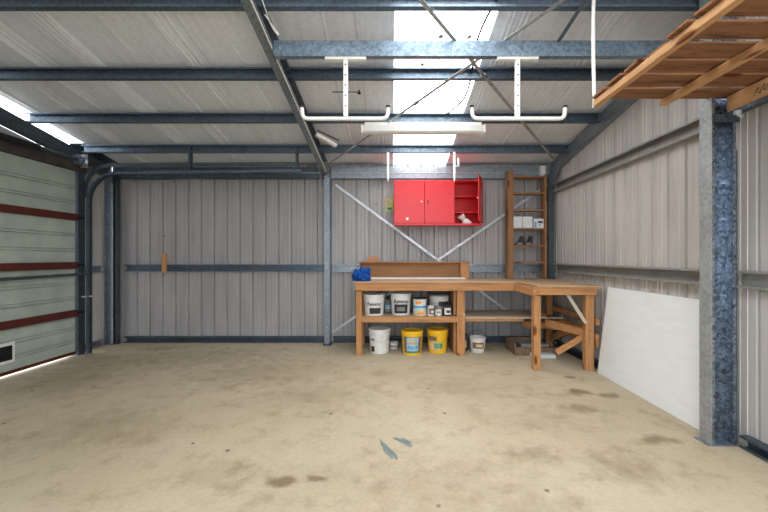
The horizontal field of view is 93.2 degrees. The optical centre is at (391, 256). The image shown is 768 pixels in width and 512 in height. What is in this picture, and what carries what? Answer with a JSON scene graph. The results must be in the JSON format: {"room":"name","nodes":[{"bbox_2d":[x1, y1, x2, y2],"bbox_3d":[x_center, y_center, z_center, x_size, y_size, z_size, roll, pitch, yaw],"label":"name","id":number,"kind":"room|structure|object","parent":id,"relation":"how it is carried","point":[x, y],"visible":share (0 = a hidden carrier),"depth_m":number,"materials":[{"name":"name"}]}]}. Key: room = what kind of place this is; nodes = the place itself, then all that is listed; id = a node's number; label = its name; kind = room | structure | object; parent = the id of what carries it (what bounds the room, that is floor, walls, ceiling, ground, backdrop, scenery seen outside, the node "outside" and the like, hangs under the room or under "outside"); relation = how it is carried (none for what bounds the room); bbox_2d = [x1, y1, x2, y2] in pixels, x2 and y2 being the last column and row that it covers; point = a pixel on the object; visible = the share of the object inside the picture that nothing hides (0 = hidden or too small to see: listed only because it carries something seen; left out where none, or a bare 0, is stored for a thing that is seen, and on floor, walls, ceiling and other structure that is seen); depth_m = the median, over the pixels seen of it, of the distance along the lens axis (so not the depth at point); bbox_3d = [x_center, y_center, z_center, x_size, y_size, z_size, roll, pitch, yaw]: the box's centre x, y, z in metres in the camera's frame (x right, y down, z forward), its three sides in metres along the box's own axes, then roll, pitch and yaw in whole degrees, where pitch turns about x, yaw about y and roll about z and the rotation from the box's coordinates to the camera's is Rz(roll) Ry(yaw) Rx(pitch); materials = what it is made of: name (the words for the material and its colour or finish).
{"room":"garage workshop","nodes":[
{"label":"garage workshop","id":0,"kind":"room"},
{"bbox_2d":[0,126,103,347],"bbox_3d":[-4.130,-0.216,3.750,0.030,2.933,3.200,0,0,0],"label":"wall","id":1,"kind":"structure","parent":0,"point":[98,196],"depth_m":5.08,"materials":[{"name":"grey metal"}]},
{"bbox_2d":[0,132,94,355],"bbox_3d":[-3.973,-0.025,3.335,0.284,2.550,2.970,0,0,0],"label":"door frame","id":2,"kind":"structure","parent":1,"relation":"attached to","point":[79,189],"depth_m":4.60,"materials":[{"name":"grey metal"}]},
{"bbox_2d":[85,146,301,352],"bbox_3d":[-2.576,-0.096,4.681,2.833,2.653,0.097,0,0,0],"label":"door track","id":3,"kind":"object","parent":2,"relation":"attached to","point":[89,196],"visible":1,"depth_m":4.68,"materials":[{"name":"grey metal"}]},
{"bbox_2d":[0,151,92,376],"bbox_3d":[-3.950,0.071,3.373,0.180,2.302,2.647,0,0,0],"label":"door","id":4,"kind":"structure","parent":3,"relation":"attached to","point":[38,217],"depth_m":4.06,"materials":[{"name":"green metal"}]},
{"bbox_2d":[70,144,111,182],"bbox_3d":[-4.136,-1.246,5.010,0.008,0.435,0.700,0,0,0],"label":"trim","id":5,"kind":"structure","parent":1,"relation":"attached to","point":[109,169],"depth_m":5.14,"materials":[{"name":"grey metal"}]},
{"bbox_2d":[70,143,117,163],"bbox_3d":[-4.045,-1.396,5.010,0.190,0.135,0.700,0,0,0],"label":"trim","id":6,"kind":"structure","parent":1,"relation":"attached to","point":[100,156],"depth_m":4.99,"materials":[{"name":"grey metal"}]},
{"bbox_2d":[85,339,103,349],"bbox_3d":[-4.095,1.195,4.955,0.050,0.070,0.350,0,0,0],"label":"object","id":7,"kind":"structure","parent":1,"relation":"attached to","point":[95,343],"depth_m":5.03,"materials":[{"name":"grey metal"}]},
{"bbox_2d":[85,265,103,271],"bbox_3d":[-4.095,0.165,4.955,0.050,0.090,0.350,0,0,0],"label":"girt","id":8,"kind":"object","parent":1,"relation":"attached to","point":[94,268],"depth_m":5.04,"materials":[{"name":"grey metal"}]},
{"bbox_2d":[0,11,394,164],"bbox_3d":[-1.982,-1.894,2.326,4.005,1.112,6.052,0,0,0],"label":"ceiling","id":9,"kind":"structure","parent":0,"point":[27,38],"depth_m":3.51,"materials":[{"name":"metal"}]},
{"bbox_2d":[333,90,360,93],"bbox_3d":[-0.441,-1.614,3.542,0.278,0.050,0.012,0,0,0],"label":"wire","id":10,"kind":"object","parent":9,"relation":"attached to","point":[357,92],"visible":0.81,"depth_m":3.54,"materials":[{"name":"black metal"}]},
{"bbox_2d":[393,11,497,163],"bbox_3d":[0.405,-1.917,2.325,0.830,1.095,6.050,0,0,0],"label":"skylight","id":11,"kind":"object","parent":9,"relation":"in","point":[409,25],"depth_m":3.52,"materials":[{"name":"white plastic"}]},
{"bbox_2d":[112,163,550,341],"bbox_3d":[-0.887,-0.068,5.361,6.465,2.635,0.030,0,0,0],"label":"wall","id":12,"kind":"structure","parent":0,"point":[190,221],"depth_m":5.35,"materials":[{"name":"grey metal"}]},
{"bbox_2d":[130,180,175,182],"bbox_3d":[-3.510,-1.109,5.330,0.640,0.027,0.040,0,0,0],"label":"strip","id":13,"kind":"object","parent":12,"relation":"attached to","point":[131,181],"visible":1,"depth_m":5.31,"materials":[{"name":"grey metal"}]},
{"bbox_2d":[124,336,323,342],"bbox_3d":[-2.438,1.204,5.310,2.925,0.085,0.070,0,0,0],"label":"channel","id":14,"kind":"object","parent":12,"relation":"attached to","point":[130,339],"visible":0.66,"depth_m":5.34,"materials":[{"name":"grey metal"}]},
{"bbox_2d":[124,264,323,270],"bbox_3d":[-2.435,0.160,5.315,2.930,0.100,0.060,0,0,0],"label":"girt","id":15,"kind":"object","parent":12,"relation":"attached to","point":[130,267],"depth_m":5.34,"materials":[{"name":"grey metal"}]},
{"bbox_2d":[162,254,166,272],"bbox_3d":[-3.305,0.090,5.270,0.060,0.280,0.030,0,0,0],"label":"timber offcut","id":16,"kind":"object","parent":15,"relation":"hanging from","point":[164,256],"visible":1,"depth_m":5.25,"materials":[{"name":"brown wood"}]},
{"bbox_2d":[386,198,392,210],"bbox_3d":[-0.038,-0.767,5.338,0.113,0.185,0.023,0,0,0],"label":"notice","id":17,"kind":"object","parent":12,"relation":"attached to","point":[389,201],"visible":1,"depth_m":5.33,"materials":[{"name":"paper"}]},
{"bbox_2d":[332,264,540,271],"bbox_3d":[0.690,0.163,5.315,3.140,0.115,0.060,0,0,0],"label":"girt","id":18,"kind":"object","parent":12,"relation":"attached to","point":[335,267],"depth_m":5.34,"materials":[{"name":"grey metal"}]},
{"bbox_2d":[394,174,483,225],"bbox_3d":[0.641,-0.747,4.924,1.233,0.623,0.616,0,0,0],"label":"upper cabinet","id":19,"kind":"object","parent":12,"relation":"attached to","point":[416,202],"visible":0.98,"depth_m":4.98,"materials":[{"name":"red metal"}]},
{"bbox_2d":[458,213,470,222],"bbox_3d":[1.012,-0.538,5.073,0.188,0.160,0.127,0,0,0],"label":"jug","id":20,"kind":"object","parent":19,"relation":"on","point":[461,217],"visible":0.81,"depth_m":5.03,"materials":[{"name":"plastic"}]},
{"bbox_2d":[458,213,465,220],"bbox_3d":[0.975,-0.559,5.062,0.114,0.116,0.104,0,0,0],"label":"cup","id":21,"kind":"object","parent":20,"relation":"on","point":[462,217],"depth_m":5.04,"materials":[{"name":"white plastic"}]},
{"bbox_2d":[455,212,477,214],"bbox_3d":[1.052,-0.616,5.122,0.372,0.012,0.205,0,0,0],"label":"shelf","id":22,"kind":"object","parent":19,"relation":"attached to","point":[456,213],"depth_m":5.09,"materials":[{"name":"red metal"}]},
{"bbox_2d":[455,196,477,198],"bbox_3d":[1.052,-0.841,5.122,0.372,0.012,0.205,0,0,0],"label":"shelf","id":23,"kind":"object","parent":19,"relation":"attached to","point":[456,197],"depth_m":5.09,"materials":[{"name":"red metal"}]},
{"bbox_2d":[333,336,544,342],"bbox_3d":[0.700,1.204,5.310,3.120,0.085,0.070,0,0,0],"label":"channel","id":24,"kind":"object","parent":12,"relation":"attached to","point":[337,339],"visible":0.34,"depth_m":5.34,"materials":[{"name":"grey metal"}]},
{"bbox_2d":[0,342,767,511],"bbox_3d":[-0.887,1.310,2.295,6.545,0.120,6.190,0,0,0],"label":"floor","id":25,"kind":"structure","parent":0,"point":[121,427],"depth_m":2.50,"materials":[{"name":"concrete"}]},
{"bbox_2d":[104,175,119,344],"bbox_3d":[-4.019,0.025,5.209,0.162,2.450,0.102,0,0,0],"label":"steel column","id":26,"kind":"structure","parent":25,"relation":"on","point":[111,184],"depth_m":5.19,"materials":[{"name":"grey metal"}]},
{"bbox_2d":[323,176,332,345],"bbox_3d":[-0.917,0.045,5.200,0.115,2.410,0.200,0,0,0],"label":"steel column","id":27,"kind":"structure","parent":25,"relation":"on","point":[327,179],"depth_m":5.18,"materials":[{"name":"grey metal"}]},
{"bbox_2d":[115,167,324,178],"bbox_3d":[-2.480,-1.215,5.261,3.040,0.160,0.067,0,0,0],"label":"beam","id":28,"kind":"structure","parent":27,"relation":"attached to","point":[307,172],"depth_m":5.24,"materials":[{"name":"grey metal"}]},
{"bbox_2d":[240,0,327,185],"bbox_3d":[-0.963,-1.691,2.230,0.095,1.434,5.860,0,0,0],"label":"rafter","id":29,"kind":"object","parent":27,"relation":"on","point":[247,6],"visible":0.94,"depth_m":3.20,"materials":[{"name":"grey metal"}]},
{"bbox_2d":[0,0,244,10],"bbox_3d":[-2.500,-1.783,2.535,3.000,0.100,0.050,0,0,0],"label":"purlin","id":30,"kind":"structure","parent":29,"relation":"attached to","point":[5,5],"depth_m":2.54,"materials":[{"name":"grey metal"}]},
{"bbox_2d":[0,67,277,80],"bbox_3d":[-2.500,-1.651,3.275,3.000,0.100,0.050,0,0,0],"label":"purlin","id":31,"kind":"structure","parent":29,"relation":"attached to","point":[6,73],"depth_m":3.29,"materials":[{"name":"grey metal"}]},
{"bbox_2d":[25,113,297,123],"bbox_3d":[-2.500,-1.524,3.985,3.000,0.100,0.050,0,0,0],"label":"purlin","id":32,"kind":"structure","parent":29,"relation":"attached to","point":[35,118],"depth_m":4.01,"materials":[{"name":"grey metal"}]},
{"bbox_2d":[81,145,311,152],"bbox_3d":[-2.500,-1.397,4.695,3.000,0.100,0.050,0,0,0],"label":"purlin","id":33,"kind":"structure","parent":29,"relation":"attached to","point":[87,148],"depth_m":4.72,"materials":[{"name":"grey metal"}]},
{"bbox_2d":[262,0,278,34],"bbox_3d":[-0.857,-1.743,2.033,0.060,0.358,1.068,0,0,3],"label":"loose cable","id":34,"kind":"object","parent":29,"relation":"hanging from","point":[275,30],"visible":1,"depth_m":2.48,"materials":[{"name":"white plastic"}]},
{"bbox_2d":[250,0,326,171],"bbox_3d":[-0.925,-1.529,3.250,0.012,0.671,3.702,0,0,0],"label":"cable","id":35,"kind":"object","parent":29,"relation":"attached to","point":[250,0],"visible":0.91,"depth_m":3.08,"materials":[{"name":"white plastic"}]},
{"bbox_2d":[315,130,339,146],"bbox_3d":[-0.746,-1.365,4.205,0.293,0.139,0.059,0,0,-39],"label":"fitting","id":36,"kind":"object","parent":29,"relation":"attached to","point":[321,137],"visible":1,"depth_m":4.18,"materials":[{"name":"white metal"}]},
{"bbox_2d":[316,145,568,152],"bbox_3d":[0.640,-1.397,4.695,3.270,0.100,0.050,0,0,0],"label":"purlin","id":37,"kind":"structure","parent":29,"relation":"attached to","point":[325,148],"depth_m":4.72,"materials":[{"name":"grey metal"}]},
{"bbox_2d":[387,152,388,180],"bbox_3d":[-0.051,-1.161,4.660,0.013,0.359,0.010,0,0,0],"label":"wall hook","id":38,"kind":"object","parent":37,"relation":"hanging from","point":[387,152],"visible":1,"depth_m":4.66,"materials":[{"name":"white metal"}]},
{"bbox_2d":[453,152,458,181],"bbox_3d":[0.824,-1.157,4.657,0.076,0.375,0.015,0,0,0],"label":"wall hook","id":39,"kind":"object","parent":37,"relation":"hanging from","point":[454,165],"visible":1,"depth_m":4.66,"materials":[{"name":"white metal"}]},
{"bbox_2d":[304,113,600,123],"bbox_3d":[0.640,-1.524,3.985,3.270,0.100,0.050,0,0,0],"label":"purlin","id":40,"kind":"structure","parent":29,"relation":"attached to","point":[571,118],"depth_m":4.01,"materials":[{"name":"grey metal"}]},
{"bbox_2d":[361,122,485,135],"bbox_3d":[0.340,-1.410,3.995,1.350,0.121,0.130,0,0,0],"label":"fluorescent light","id":41,"kind":"object","parent":40,"relation":"attached to","point":[369,128],"visible":1,"depth_m":3.95,"materials":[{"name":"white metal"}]},
{"bbox_2d":[363,125,483,134],"bbox_3d":[0.340,-1.393,3.995,1.320,0.078,0.119,0,0,0],"label":"diffuser","id":42,"kind":"object","parent":41,"relation":"attached to","point":[367,129],"depth_m":3.94,"materials":[{"name":"white plastic"}]},
{"bbox_2d":[283,67,627,80],"bbox_3d":[0.640,-1.651,3.275,3.270,0.100,0.050,0,0,0],"label":"purlin","id":43,"kind":"structure","parent":29,"relation":"attached to","point":[297,73],"depth_m":3.29,"materials":[{"name":"grey metal"}]},
{"bbox_2d":[446,0,497,114],"bbox_3d":[0.709,-1.707,3.131,0.114,0.315,1.675,0,0,-4],"label":"cable","id":44,"kind":"object","parent":43,"relation":"hanging from","point":[489,12],"visible":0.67,"depth_m":3.25,"materials":[{"name":"black metal"}]},
{"bbox_2d":[254,0,698,10],"bbox_3d":[0.640,-1.783,2.535,3.270,0.100,0.050,0,0,0],"label":"purlin","id":45,"kind":"structure","parent":29,"relation":"attached to","point":[270,5],"depth_m":2.53,"materials":[{"name":"grey metal"}]},
{"bbox_2d":[591,0,597,108],"bbox_3d":[1.371,-1.428,2.459,0.036,0.837,0.036,0,0,0],"label":"hanging rod","id":46,"kind":"object","parent":45,"relation":"hanging from","point":[593,60],"visible":0.77,"depth_m":2.45,"materials":[{"name":"white metal"}]},
{"bbox_2d":[368,326,390,353],"bbox_3d":[-0.165,1.093,4.779,0.298,0.315,0.295,0,0,0],"label":"paint bucket","id":47,"kind":"object","parent":25,"relation":"on","point":[379,336],"visible":1,"depth_m":4.67,"materials":[{"name":"white plastic"}]},
{"bbox_2d":[380,439,397,459],"bbox_3d":[-0.033,1.248,2.360,0.061,0.001,0.289,0,0,-24],"label":"smear","id":48,"kind":"object","parent":25,"relation":"on","point":[386,449],"visible":1,"depth_m":2.33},
{"bbox_2d":[389,341,398,348],"bbox_3d":[0.020,1.208,4.980,0.140,0.085,0.140,0,0,0],"label":"pot","id":49,"kind":"object","parent":25,"relation":"on","point":[392,344],"visible":0.97,"depth_m":4.93,"materials":[{"name":"white plastic"}]},
{"bbox_2d":[393,437,412,447],"bbox_3d":[0.082,1.248,2.458,0.061,0.001,0.170,0,0,-44],"label":"smear","id":50,"kind":"object","parent":25,"relation":"on","point":[402,440],"visible":1,"depth_m":2.46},
{"bbox_2d":[401,328,422,355],"bbox_3d":[0.260,1.097,4.699,0.294,0.305,0.291,0,0,0],"label":"bucket","id":51,"kind":"object","parent":25,"relation":"on","point":[412,338],"visible":1,"depth_m":4.59,"materials":[{"name":"yellow plastic"}]},
{"bbox_2d":[427,327,447,353],"bbox_3d":[0.600,1.097,4.789,0.290,0.305,0.287,0,0,0],"label":"bucket","id":52,"kind":"object","parent":25,"relation":"on","point":[437,336],"visible":1,"depth_m":4.68,"materials":[{"name":"yellow plastic"}]},
{"bbox_2d":[465,333,467,350],"bbox_3d":[0.965,1.132,4.880,0.124,0.236,0.124,0,0,0],"label":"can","id":53,"kind":"object","parent":25,"relation":"on","point":[466,335],"visible":0.31,"depth_m":4.83,"materials":[{"name":"metal"}]},
{"bbox_2d":[469,330,485,352],"bbox_3d":[1.130,1.109,4.800,0.221,0.282,0.220,0,0,0],"label":"pail","id":54,"kind":"object","parent":25,"relation":"on","point":[477,342],"visible":1,"depth_m":4.72,"materials":[{"name":"white plastic"}]},
{"bbox_2d":[354,279,601,370],"bbox_3d":[0.905,0.780,4.585,2.750,0.940,1.300,0,0,0],"label":"workbench","id":55,"kind":"object","parent":25,"relation":"on","point":[583,331],"visible":0.95,"depth_m":4.56,"materials":[{"name":"brown wood"}]},
{"bbox_2d":[351,266,370,280],"bbox_3d":[-0.396,0.210,4.689,0.261,0.195,0.224,0,0,0],"label":"rag","id":56,"kind":"object","parent":55,"relation":"on","point":[363,274],"visible":0.99,"depth_m":4.62,"materials":[{"name":"fabric"}]},
{"bbox_2d":[363,293,384,315],"bbox_3d":[-0.232,0.618,4.749,0.294,0.275,0.291,0,0,0],"label":"paint bucket","id":57,"kind":"object","parent":55,"relation":"on","point":[373,302],"visible":1,"depth_m":4.64,"materials":[{"name":"white plastic"}]},
{"bbox_2d":[384,297,391,311],"bbox_3d":[-0.055,0.655,5.000,0.154,0.200,0.154,0,0,0],"label":"tin","id":58,"kind":"object","parent":55,"relation":"on","point":[387,303],"visible":0.56,"depth_m":4.94,"materials":[{"name":"metal"}]},
{"bbox_2d":[390,292,411,315],"bbox_3d":[0.115,0.613,4.779,0.288,0.285,0.285,0,0,0],"label":"paint bucket","id":59,"kind":"object","parent":55,"relation":"on","point":[400,301],"visible":1,"depth_m":4.67,"materials":[{"name":"white plastic"}]},
{"bbox_2d":[359,262,469,278],"bbox_3d":[0.318,0.187,5.159,1.565,0.242,0.138,0,0,0],"label":"shelf","id":60,"kind":"object","parent":55,"relation":"on","point":[378,269],"visible":0.75,"depth_m":5.21,"materials":[{"name":"brown wood"}]},
{"bbox_2d":[367,257,378,261],"bbox_3d":[-0.270,0.033,5.135,0.160,0.065,0.050,0,0,0],"label":"wood block","id":61,"kind":"object","parent":60,"relation":"on","point":[369,259],"visible":1,"depth_m":5.11,"materials":[{"name":"brown wood"}]},
{"bbox_2d":[371,277,464,278],"bbox_3d":[0.345,0.297,5.060,1.350,0.024,0.030,0,0,0],"label":"batten","id":62,"kind":"object","parent":55,"relation":"on","point":[371,277],"visible":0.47,"depth_m":5.05,"materials":[{"name":"plastic"}]},
{"bbox_2d":[413,297,426,315],"bbox_3d":[0.365,0.643,4.750,0.182,0.224,0.182,0,0,0],"label":"tin","id":63,"kind":"object","parent":55,"relation":"on","point":[419,303],"visible":1,"depth_m":4.67,"materials":[{"name":"white metal"}]},
{"bbox_2d":[427,305,433,315],"bbox_3d":[0.503,0.693,4.690,0.094,0.125,0.095,0,0,-17],"label":"tin","id":64,"kind":"object","parent":55,"relation":"on","point":[430,307],"visible":0.99,"depth_m":4.65,"materials":[{"name":"white metal"}]},
{"bbox_2d":[354,279,517,282],"bbox_3d":[0.555,0.319,4.890,2.050,0.018,0.690,0,0,0],"label":"countertop","id":65,"kind":"structure","parent":55,"relation":"on","point":[372,280],"depth_m":4.59,"materials":[{"name":"brown wood"}]},
{"bbox_2d":[435,306,442,315],"bbox_3d":[0.601,0.698,4.670,0.104,0.115,0.105,0,0,11],"label":"tin","id":66,"kind":"object","parent":55,"relation":"on","point":[438,309],"visible":0.98,"depth_m":4.63,"materials":[{"name":"metal"}]},
{"bbox_2d":[429,293,449,313],"bbox_3d":[0.640,0.628,4.929,0.288,0.255,0.285,0,0,0],"label":"paint bucket","id":67,"kind":"object","parent":55,"relation":"on","point":[436,299],"visible":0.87,"depth_m":4.82,"materials":[{"name":"white plastic"}]},
{"bbox_2d":[443,304,451,315],"bbox_3d":[0.713,0.688,4.690,0.120,0.135,0.121,0,0,-6],"label":"tin","id":68,"kind":"object","parent":55,"relation":"on","point":[447,309],"visible":0.99,"depth_m":4.64,"materials":[{"name":"metal"}]},
{"bbox_2d":[363,310,544,316],"bbox_3d":[0.785,0.766,4.880,2.330,0.018,0.550,0,0,0],"label":"shelf","id":69,"kind":"object","parent":55,"relation":"attached to","point":[468,313],"depth_m":4.78,"materials":[{"name":"brown wood"}]},
{"bbox_2d":[505,171,546,278],"bbox_3d":[1.897,-0.451,5.145,0.545,1.518,0.140,0,0,0],"label":"shelf unit","id":70,"kind":"object","parent":55,"relation":"on","point":[509,175],"visible":1,"depth_m":5.08,"materials":[{"name":"brown wood"}]},
{"bbox_2d":[514,217,521,227],"bbox_3d":[1.768,-0.487,5.147,0.125,0.161,0.105,0,0,0],"label":"box","id":71,"kind":"object","parent":70,"relation":"on","point":[517,220],"visible":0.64,"depth_m":5.10,"materials":[{"name":"white plastic"}]},
{"bbox_2d":[514,236,523,244],"bbox_3d":[1.795,-0.230,5.128,0.120,0.125,0.064,0,0,0],"label":"holder","id":72,"kind":"object","parent":70,"relation":"on","point":[520,241],"visible":0.91,"depth_m":5.10,"materials":[{"name":"black plastic"}]},
{"bbox_2d":[522,217,531,227],"bbox_3d":[1.905,-0.487,5.147,0.134,0.161,0.105,0,0,0],"label":"box","id":73,"kind":"object","parent":70,"relation":"on","point":[526,221],"visible":0.64,"depth_m":5.10,"materials":[{"name":"white cardboard"}]},
{"bbox_2d":[524,236,532,244],"bbox_3d":[1.920,-0.230,5.128,0.120,0.125,0.064,0,0,0],"label":"holder","id":74,"kind":"object","parent":70,"relation":"on","point":[529,241],"visible":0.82,"depth_m":5.10,"materials":[{"name":"black plastic"}]},
{"bbox_2d":[532,219,543,227],"bbox_3d":[2.060,-0.472,5.147,0.140,0.131,0.106,0,0,0],"label":"box","id":75,"kind":"object","parent":70,"relation":"on","point":[536,223],"visible":0.76,"depth_m":5.10,"materials":[{"name":"white plastic"}]},
{"bbox_2d":[506,279,601,286],"bbox_3d":[1.930,0.319,4.585,0.700,0.018,1.300,0,0,0],"label":"countertop","id":76,"kind":"structure","parent":55,"relation":"on","point":[532,282],"depth_m":4.25,"materials":[{"name":"brown wood"}]},
{"bbox_2d":[505,337,553,355],"bbox_3d":[1.810,1.175,4.800,0.500,0.150,0.400,0,0,0],"label":"crate","id":77,"kind":"object","parent":25,"relation":"on","point":[510,344],"visible":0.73,"depth_m":4.61,"materials":[{"name":"brown wood"}]},
{"bbox_2d":[515,340,548,346],"bbox_3d":[1.840,1.183,4.790,0.360,0.117,0.260,0,0,0],"label":"box","id":78,"kind":"object","parent":77,"relation":"on","point":[519,343],"visible":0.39,"depth_m":4.72,"materials":[{"name":"white cardboard"}]},
{"bbox_2d":[530,353,555,357],"bbox_3d":[1.880,1.227,4.525,0.280,0.044,0.110,0,0,0],"label":"white offcut","id":79,"kind":"object","parent":25,"relation":"on","point":[543,355],"visible":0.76,"depth_m":4.47,"materials":[{"name":"white"}]},
{"bbox_2d":[547,174,553,344],"bbox_3d":[2.252,0.040,5.200,0.075,2.420,0.120,0,0,0],"label":"steel column","id":80,"kind":"structure","parent":25,"relation":"on","point":[550,195],"depth_m":5.14,"materials":[{"name":"grey metal"}]},
{"bbox_2d":[335,184,544,339],"bbox_3d":[0.710,0.075,5.262,3.081,2.278,0.014,0,0,0],"label":"strap","id":81,"kind":"object","parent":80,"relation":"attached to","point":[336,185],"visible":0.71,"depth_m":5.26,"materials":[{"name":"silver metal"}]},
{"bbox_2d":[332,183,547,332],"bbox_3d":[0.700,0.020,5.254,3.140,2.169,0.014,0,0,0],"label":"strap","id":82,"kind":"object","parent":80,"relation":"attached to","point":[539,190],"visible":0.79,"depth_m":5.25,"materials":[{"name":"silver metal"}]},
{"bbox_2d":[331,167,549,178],"bbox_3d":[0.700,-1.215,5.261,3.160,0.160,0.067,0,0,0],"label":"beam","id":83,"kind":"structure","parent":80,"relation":"attached to","point":[336,172],"depth_m":5.24,"materials":[{"name":"grey metal"}]},
{"bbox_2d":[539,165,545,175],"bbox_3d":[2.143,-1.228,5.183,0.075,0.145,0.086,0,0,0],"label":"sensor","id":84,"kind":"object","parent":83,"relation":"attached to","point":[542,169],"visible":0.88,"depth_m":5.14,"materials":[{"name":"white plastic"}]},
{"bbox_2d":[597,287,698,429],"bbox_3d":[2.275,0.786,3.220,0.126,0.927,1.380,0,0,0],"label":"sheet","id":85,"kind":"object","parent":25,"relation":"on","point":[649,348],"visible":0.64,"depth_m":3.13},
{"bbox_2d":[694,0,738,445],"bbox_3d":[2.195,-0.280,2.455,0.210,3.060,0.120,0,0,0],"label":"steel column","id":86,"kind":"structure","parent":25,"relation":"on","point":[718,154],"depth_m":2.45,"materials":[{"name":"grey metal"}]},
{"bbox_2d":[551,17,698,186],"bbox_3d":[2.301,-1.673,2.240,0.073,1.439,5.880,0,0,0],"label":"rafter","id":87,"kind":"object","parent":86,"relation":"attached to","point":[617,107],"visible":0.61,"depth_m":4.13,"materials":[{"name":"grey metal"}]},
{"bbox_2d":[272,38,669,60],"bbox_3d":[0.674,-1.615,2.830,3.187,0.130,0.080,0,0,0],"label":"cross beam","id":88,"kind":"structure","parent":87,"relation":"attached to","point":[281,49],"depth_m":2.80,"materials":[{"name":"grey metal"}]},
{"bbox_2d":[300,56,389,120],"bbox_3d":[-0.365,-1.306,2.822,0.704,0.492,0.039,0,0,0],"label":"hanger","id":89,"kind":"object","parent":88,"relation":"hanging from","point":[345,59],"visible":1,"depth_m":2.81,"materials":[{"name":"white metal"}]},
{"bbox_2d":[328,0,565,163],"bbox_3d":[0.665,-1.628,3.075,0.042,0.695,4.925,0,0,-39],"label":"strap","id":90,"kind":"object","parent":88,"relation":"attached to","point":[559,2],"visible":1,"depth_m":3.21,"materials":[{"name":"grey metal"}]},
{"bbox_2d":[418,0,555,160],"bbox_3d":[0.665,-1.633,3.025,0.042,0.678,4.847,0,0,39],"label":"strap","id":91,"kind":"object","parent":88,"relation":"attached to","point":[425,5],"visible":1,"depth_m":3.19,"materials":[{"name":"grey metal"}]},
{"bbox_2d":[470,56,567,120],"bbox_3d":[0.983,-1.306,2.822,0.759,0.492,0.039,0,0,0],"label":"hanger","id":92,"kind":"object","parent":88,"relation":"hanging from","point":[517,59],"visible":1,"depth_m":2.81,"materials":[{"name":"white metal"}]},
{"bbox_2d":[556,0,587,41],"bbox_3d":[1.295,-1.709,2.530,0.030,0.121,0.661,0,0,-3],"label":"strap","id":93,"kind":"object","parent":88,"relation":"attached to","point":[583,3],"visible":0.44,"depth_m":2.60,"materials":[{"name":"grey metal"}]},
{"bbox_2d":[714,95,767,121],"bbox_3d":[2.212,-0.909,1.762,0.165,0.072,1.273,0,0,0],"label":"bracket","id":94,"kind":"object","parent":86,"relation":"attached to","point":[735,115],"visible":1,"depth_m":2.31,"materials":[{"name":"grey metal"}]},
{"bbox_2d":[592,0,767,112],"bbox_3d":[1.816,-1.014,1.786,0.968,0.134,1.319,0,0,0],"label":"platform","id":95,"kind":"object","parent":94,"relation":"on","point":[736,72],"visible":0.98,"depth_m":1.99,"materials":[{"name":"brown wood"}]},
{"bbox_2d":[446,11,696,164],"bbox_3d":[1.587,-1.900,2.326,1.595,1.097,6.052,0,0,0],"label":"ceiling","id":96,"kind":"structure","parent":0,"point":[535,96],"depth_m":3.52,"materials":[{"name":"metal"}]},
{"bbox_2d":[554,17,767,446],"bbox_3d":[2.356,-0.597,2.325,0.030,3.693,6.050,0,0,0],"label":"wall","id":97,"kind":"structure","parent":0,"point":[644,212],"depth_m":3.15,"materials":[{"name":"grey metal"}]},
{"bbox_2d":[554,340,598,368],"bbox_3d":[2.311,1.206,3.830,0.055,0.080,2.600,0,0,0],"label":"channel","id":98,"kind":"object","parent":97,"relation":"attached to","point":[574,352],"visible":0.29,"depth_m":4.57,"materials":[{"name":"grey metal"}]},
{"bbox_2d":[552,117,698,191],"bbox_3d":[2.300,-0.973,3.815,0.075,0.115,2.630,0,0,0],"label":"girt","id":99,"kind":"object","parent":97,"relation":"attached to","point":[688,131],"depth_m":3.41,"materials":[{"name":"grey metal"}]},
{"bbox_2d":[552,263,698,284],"bbox_3d":[2.300,0.147,3.815,0.075,0.115,2.630,0,0,0],"label":"girt","id":100,"kind":"object","parent":97,"relation":"attached to","point":[675,275],"depth_m":3.42,"materials":[{"name":"grey metal"}]},
{"bbox_2d":[737,271,767,290],"bbox_3d":[2.313,0.147,0.860,0.050,0.115,3.120,0,0,0],"label":"girt","id":101,"kind":"object","parent":97,"relation":"attached to","point":[757,280],"depth_m":2.32,"materials":[{"name":"grey metal"}]},
{"bbox_2d":[739,435,767,461],"bbox_3d":[2.308,1.206,0.840,0.060,0.080,3.080,0,0,0],"label":"channel","id":102,"kind":"object","parent":97,"relation":"attached to","point":[756,447],"visible":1,"depth_m":2.30,"materials":[{"name":"grey metal"}]},
{"bbox_3d":[-2.910,-0.571,-0.715,2.420,3.643,0.030,0,0,0],"label":"wall","id":103,"kind":"structure","parent":0,"visible":0},
{"bbox_2d":[0,107,106,174],"bbox_3d":[-4.035,-1.729,2.200,0.070,1.188,5.800,0,0,0],"label":"rafter","id":104,"kind":"object","parent":103,"relation":"attached to","point":[8,120],"visible":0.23,"depth_m":4.11,"materials":[{"name":"grey metal"}]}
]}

